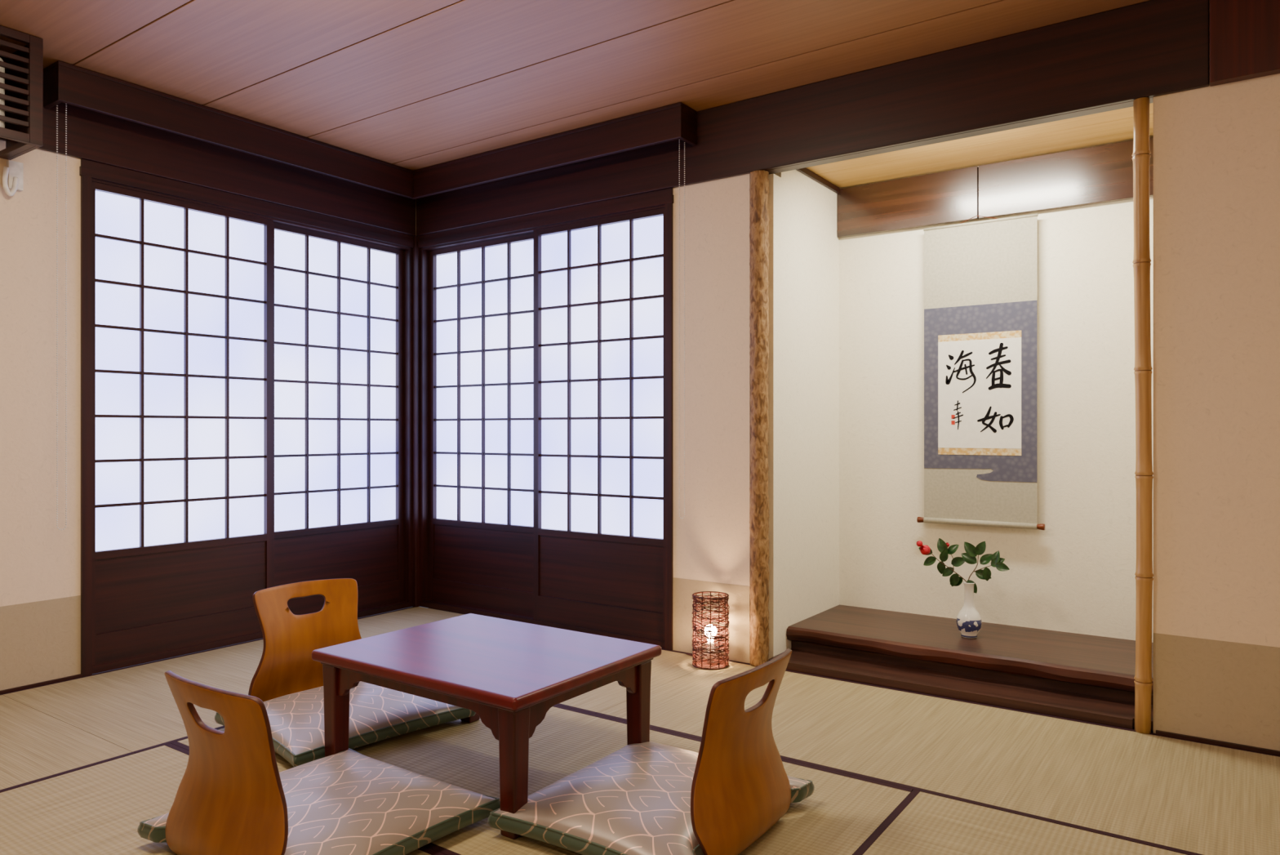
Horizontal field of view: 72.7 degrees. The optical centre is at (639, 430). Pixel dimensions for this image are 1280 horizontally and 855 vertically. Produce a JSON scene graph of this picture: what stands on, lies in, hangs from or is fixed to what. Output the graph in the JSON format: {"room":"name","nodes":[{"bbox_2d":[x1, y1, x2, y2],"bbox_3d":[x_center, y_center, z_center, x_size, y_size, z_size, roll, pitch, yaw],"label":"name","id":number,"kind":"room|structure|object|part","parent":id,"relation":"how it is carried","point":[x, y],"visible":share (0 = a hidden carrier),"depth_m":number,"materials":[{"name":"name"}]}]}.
{"room":"traditional dwelling","nodes":[
{"label":"traditional dwelling","id":0,"kind":"room"},
{"bbox_2d":[0,140,416,690],"bbox_3d":[-2.523,-0.198,2.951,0.121,2.300,4.400,0,0,35],"label":"wall","id":1,"kind":"structure","parent":0,"point":[40,562],"depth_m":3.25,"materials":[{"name":"paint"}]},
{"bbox_2d":[0,25,43,195],"bbox_3d":[-2.424,-1.096,2.726,0.298,0.500,0.945,0,0,35],"label":"air conditioner","id":2,"kind":"object","parent":1,"relation":"attached to","point":[23,133],"visible":1,"depth_m":2.98,"materials":[{"name":"brown wood"}]},
{"bbox_2d":[0,673,81,693],"bbox_3d":[-2.944,0.946,2.235,0.010,0.011,2.745,0,0,35],"label":"baseboard","id":3,"kind":"structure","parent":1,"relation":"attached to","point":[44,682],"depth_m":3.24,"materials":[{"name":"brown wood"}]},
{"bbox_2d":[0,56,415,235],"bbox_3d":[-2.472,-1.198,2.902,0.019,0.299,4.380,0,0,35],"label":"wall beam","id":4,"kind":"structure","parent":1,"relation":"attached to","point":[91,135],"depth_m":3.77,"materials":[{"name":"brown wood"}]},
{"bbox_2d":[79,159,413,676],"bbox_3d":[-1.720,-0.048,4.061,0.104,1.998,1.659,0,0,35],"label":"window","id":5,"kind":"structure","parent":1,"relation":"in","point":[246,362],"depth_m":3.87,"materials":[{"name":"white paper"}]},
{"bbox_2d":[0,0,1151,170],"bbox_3d":[-0.508,-1.368,1.540,5.000,0.040,4.600,0,0,35],"label":"ceiling","id":6,"kind":"structure","parent":0,"point":[412,85],"depth_m":3.10,"materials":[{"name":"brown wood"}]},
{"bbox_2d":[43,60,697,199],"bbox_3d":[-0.990,-1.274,3.458,1.769,0.143,1.768,0,0,35],"label":"blind pelmet","id":7,"kind":"object","parent":6,"relation":"attached to","point":[64,82],"visible":1,"depth_m":3.79,"materials":[{"name":"brown wood"}]},
{"bbox_2d":[56,103,66,530],"bbox_3d":[-2.155,-0.434,3.242,0.005,1.614,0.034,0,0,35],"label":"chain","id":8,"kind":"object","parent":7,"relation":"hanging from","point":[65,104],"visible":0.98,"depth_m":3.23,"materials":[{"name":"white plastic"}]},
{"bbox_2d":[679,139,684,519],"bbox_3d":[0.176,-0.434,3.655,0.031,1.614,0.004,0,0,35],"label":"chain","id":9,"kind":"object","parent":7,"relation":"hanging from","point":[679,140],"visible":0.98,"depth_m":3.65,"materials":[{"name":"white plastic"}]},
{"bbox_2d":[427,607,1153,732],"bbox_3d":[-0.279,1.038,1.868,5.000,0.069,5.400,0,0,35],"label":"floor","id":10,"kind":"structure","parent":0,"point":[1152,731],"depth_m":3.23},
{"bbox_2d":[0,693,135,792],"bbox_3d":[-2.611,0.977,1.841,1.007,0.051,2.478,0,0,35],"label":"mat","id":11,"kind":"object","parent":10,"relation":"on","point":[36,745],"visible":0.69,"depth_m":2.61,"materials":[{"name":"beige wicker"}]},
{"bbox_2d":[0,742,445,854],"bbox_3d":[-0.899,0.977,1.698,1.958,0.051,0.948,0,0,35],"label":"mat","id":12,"kind":"object","parent":10,"relation":"on","point":[98,809],"visible":0.58,"depth_m":2.20,"materials":[{"name":"beige wicker"}]},
{"bbox_2d":[164,670,288,854],"bbox_3d":[-0.795,0.736,1.977,0.419,0.428,0.444,0,0,35],"label":"chair","id":13,"kind":"object","parent":12,"relation":"on","point":[230,799],"visible":0.73,"depth_m":1.79,"materials":[{"name":"brown wood"}]},
{"bbox_2d":[137,747,500,854],"bbox_3d":[-0.742,0.890,2.052,0.591,0.092,0.571,0,0,35],"label":"floor cushion","id":14,"kind":"object","parent":13,"relation":"on","point":[348,802],"visible":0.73,"depth_m":1.99,"materials":[{"name":"beige fabric"}]},
{"bbox_2d":[1,606,464,753],"bbox_3d":[-1.349,0.977,3.642,1.007,0.051,1.917,0,0,35],"label":"mat","id":15,"kind":"object","parent":10,"relation":"on","point":[135,708],"visible":0.43,"depth_m":3.19,"materials":[{"name":"beige wicker"}]},
{"bbox_2d":[171,704,912,854],"bbox_3d":[-0.352,0.977,2.478,1.958,0.051,0.953,0,0,35],"label":"mat","id":16,"kind":"object","parent":10,"relation":"on","point":[842,811],"visible":0.32,"depth_m":2.41,"materials":[{"name":"beige wicker"}]},
{"bbox_2d":[248,577,361,701],"bbox_3d":[-1.009,0.736,2.863,0.444,0.428,0.419,0,0,43],"label":"chair","id":17,"kind":"object","parent":16,"relation":"on","point":[286,665],"visible":0.52,"depth_m":2.95,"materials":[{"name":"brown wood"}]},
{"bbox_2d":[214,680,475,766],"bbox_3d":[-0.942,0.889,2.800,0.550,0.092,0.611,0,0,43],"label":"floor cushion","id":18,"kind":"object","parent":17,"relation":"on","point":[377,713],"visible":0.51,"depth_m":2.66,"materials":[{"name":"beige fabric"}]},
{"bbox_2d":[311,613,661,839],"bbox_3d":[-0.427,0.781,2.454,0.775,0.339,0.610,0,0,35],"label":"table","id":19,"kind":"object","parent":16,"relation":"on","point":[509,673],"visible":0.96,"depth_m":2.33,"materials":[{"name":"red paint"}]},
{"bbox_2d":[690,648,791,854],"bbox_3d":[0.112,0.736,2.083,0.444,0.428,0.419,0,0,35],"label":"chair","id":20,"kind":"object","parent":16,"relation":"on","point":[740,786],"visible":0.81,"depth_m":1.92,"materials":[{"name":"brown wood"}]},
{"bbox_2d":[488,741,814,854],"bbox_3d":[0.044,0.889,2.130,0.550,0.092,0.611,0,0,35],"label":"floor cushion","id":21,"kind":"object","parent":20,"relation":"on","point":[634,799],"visible":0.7,"depth_m":2.00,"materials":[{"name":"beige fabric"}]},
{"bbox_2d":[556,648,720,713],"bbox_3d":[-0.269,0.977,3.530,0.888,0.051,0.862,0,0,35],"label":"mat","id":22,"kind":"object","parent":10,"relation":"on","point":[669,665],"visible":0.07,"depth_m":3.26,"materials":[{"name":"beige wicker"}]},
{"bbox_2d":[685,591,729,669],"bbox_3d":[0.250,0.808,3.559,0.249,0.286,0.166,0,0,35],"label":"wicker lamp","id":23,"kind":"object","parent":22,"relation":"on","point":[713,661],"visible":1,"depth_m":3.48,"materials":[{"name":"brown wicker"}]},
{"bbox_3d":[0.286,0.819,3.526,0.052,0.066,0.052,0,0,35],"label":"lamp bulb","id":24,"kind":"part","parent":23,"relation":"part of","materials":[{"name":"white"}]},
{"bbox_2d":[595,658,1279,854],"bbox_3d":[0.874,0.977,2.730,1.898,0.051,0.862,0,0,35],"label":"mat","id":25,"kind":"object","parent":10,"relation":"on","point":[1188,797],"visible":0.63,"depth_m":2.53,"materials":[{"name":"beige wicker"}]},
{"bbox_2d":[749,169,769,666],"bbox_3d":[0.485,-0.048,3.534,0.081,1.997,0.083,0,0,5],"label":"log post","id":26,"kind":"object","parent":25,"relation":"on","point":[759,180],"visible":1,"depth_m":3.50,"materials":[{"name":"brown wood"}]},
{"bbox_2d":[1132,97,1153,733],"bbox_3d":[1.590,-0.047,2.752,0.057,1.996,0.058,0,0,-15],"label":"bamboo post","id":27,"kind":"object","parent":25,"relation":"on","point":[1141,261],"visible":1,"depth_m":2.73,"materials":[{"name":"beige wood"}]},
{"bbox_2d":[768,604,1153,729],"bbox_3d":[1.279,0.887,3.429,1.338,0.127,0.740,0,0,35],"label":"platform","id":28,"kind":"object","parent":10,"relation":"on","point":[1072,675],"visible":0.91,"depth_m":3.29,"materials":[{"name":"brown wood"}]},
{"bbox_2d":[915,537,1009,638],"bbox_3d":[1.291,0.630,3.485,0.355,0.387,0.102,0,0,26],"label":"flower vase","id":29,"kind":"object","parent":28,"relation":"on","point":[969,621],"visible":1,"depth_m":3.46,"materials":[{"name":"ceramic"}]},
{"bbox_2d":[852,789,1186,854],"bbox_3d":[0.559,0.977,1.260,0.928,0.051,1.903,0,0,35],"label":"mat","id":30,"kind":"object","parent":10,"relation":"on","point":[923,823],"visible":1,"depth_m":2.04,"materials":[{"name":"beige wicker"}]},
{"bbox_2d":[768,166,1153,660],"bbox_3d":[1.296,-0.093,3.481,1.470,2.090,0.750,0,0,35],"label":"wall","id":31,"kind":"structure","parent":0,"point":[846,361],"depth_m":3.70,"materials":[{"name":"paint"}]},
{"bbox_2d":[796,136,1153,238],"bbox_3d":[1.314,-1.023,3.479,1.338,0.230,0.618,0,0,35],"label":"wood wall panel","id":32,"kind":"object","parent":31,"relation":"attached to","point":[1100,174],"depth_m":3.69,"materials":[{"name":"brown wood"}]},
{"bbox_2d":[916,213,1044,529],"bbox_3d":[1.445,-0.254,3.713,0.518,1.327,0.027,0,0,35],"label":"scroll","id":33,"kind":"object","parent":31,"relation":"attached to","point":[980,277],"visible":1,"depth_m":3.70,"materials":[{"name":"fabric"}]},
{"bbox_2d":[672,0,1279,750],"bbox_3d":[0.787,-0.198,3.391,4.800,2.300,0.121,0,0,35],"label":"wall","id":34,"kind":"structure","parent":0,"point":[1216,148],"depth_m":2.68,"materials":[{"name":"paint"}]},
{"bbox_2d":[412,235,419,606],"bbox_3d":[-1.209,-0.048,4.699,0.028,1.998,0.028,0,0,35],"label":"trim","id":35,"kind":"structure","parent":34,"relation":"attached to","point":[415,251],"depth_m":4.69,"materials":[{"name":"brown wood"}]},
{"bbox_2d":[417,187,673,650],"bbox_3d":[-0.511,-0.048,4.274,1.659,1.998,0.104,0,0,35],"label":"window","id":36,"kind":"structure","parent":34,"relation":"in","point":[546,338],"depth_m":4.19,"materials":[{"name":"white paper"}]},
{"bbox_2d":[416,0,1208,235],"bbox_3d":[0.281,-1.198,3.696,3.580,0.299,0.078,0,0,35],"label":"ceiling beam","id":37,"kind":"structure","parent":34,"relation":"attached to","point":[1105,61],"depth_m":3.17,"materials":[{"name":"brown wood"}]},
{"bbox_2d":[1155,729,1279,755],"bbox_3d":[2.166,0.946,2.344,1.340,0.011,0.012,0,0,35],"label":"baseboard","id":38,"kind":"structure","parent":34,"relation":"attached to","point":[1255,748],"depth_m":2.63,"materials":[{"name":"brown wood"}]},
{"bbox_2d":[1209,0,1279,86],"bbox_3d":[2.215,-1.196,2.291,1.197,0.301,0.044,0,0,35],"label":"trim","id":39,"kind":"structure","parent":34,"relation":"attached to","point":[1245,34],"depth_m":2.57,"materials":[{"name":"brown wood"}]},
{"bbox_2d":[805,102,1153,188],"bbox_3d":[1.316,-1.149,3.509,1.470,0.018,0.677,0,0,35],"label":"ceiling","id":40,"kind":"structure","parent":0,"point":[1116,126],"depth_m":3.53,"materials":[{"name":"brown wood"}]}
]}

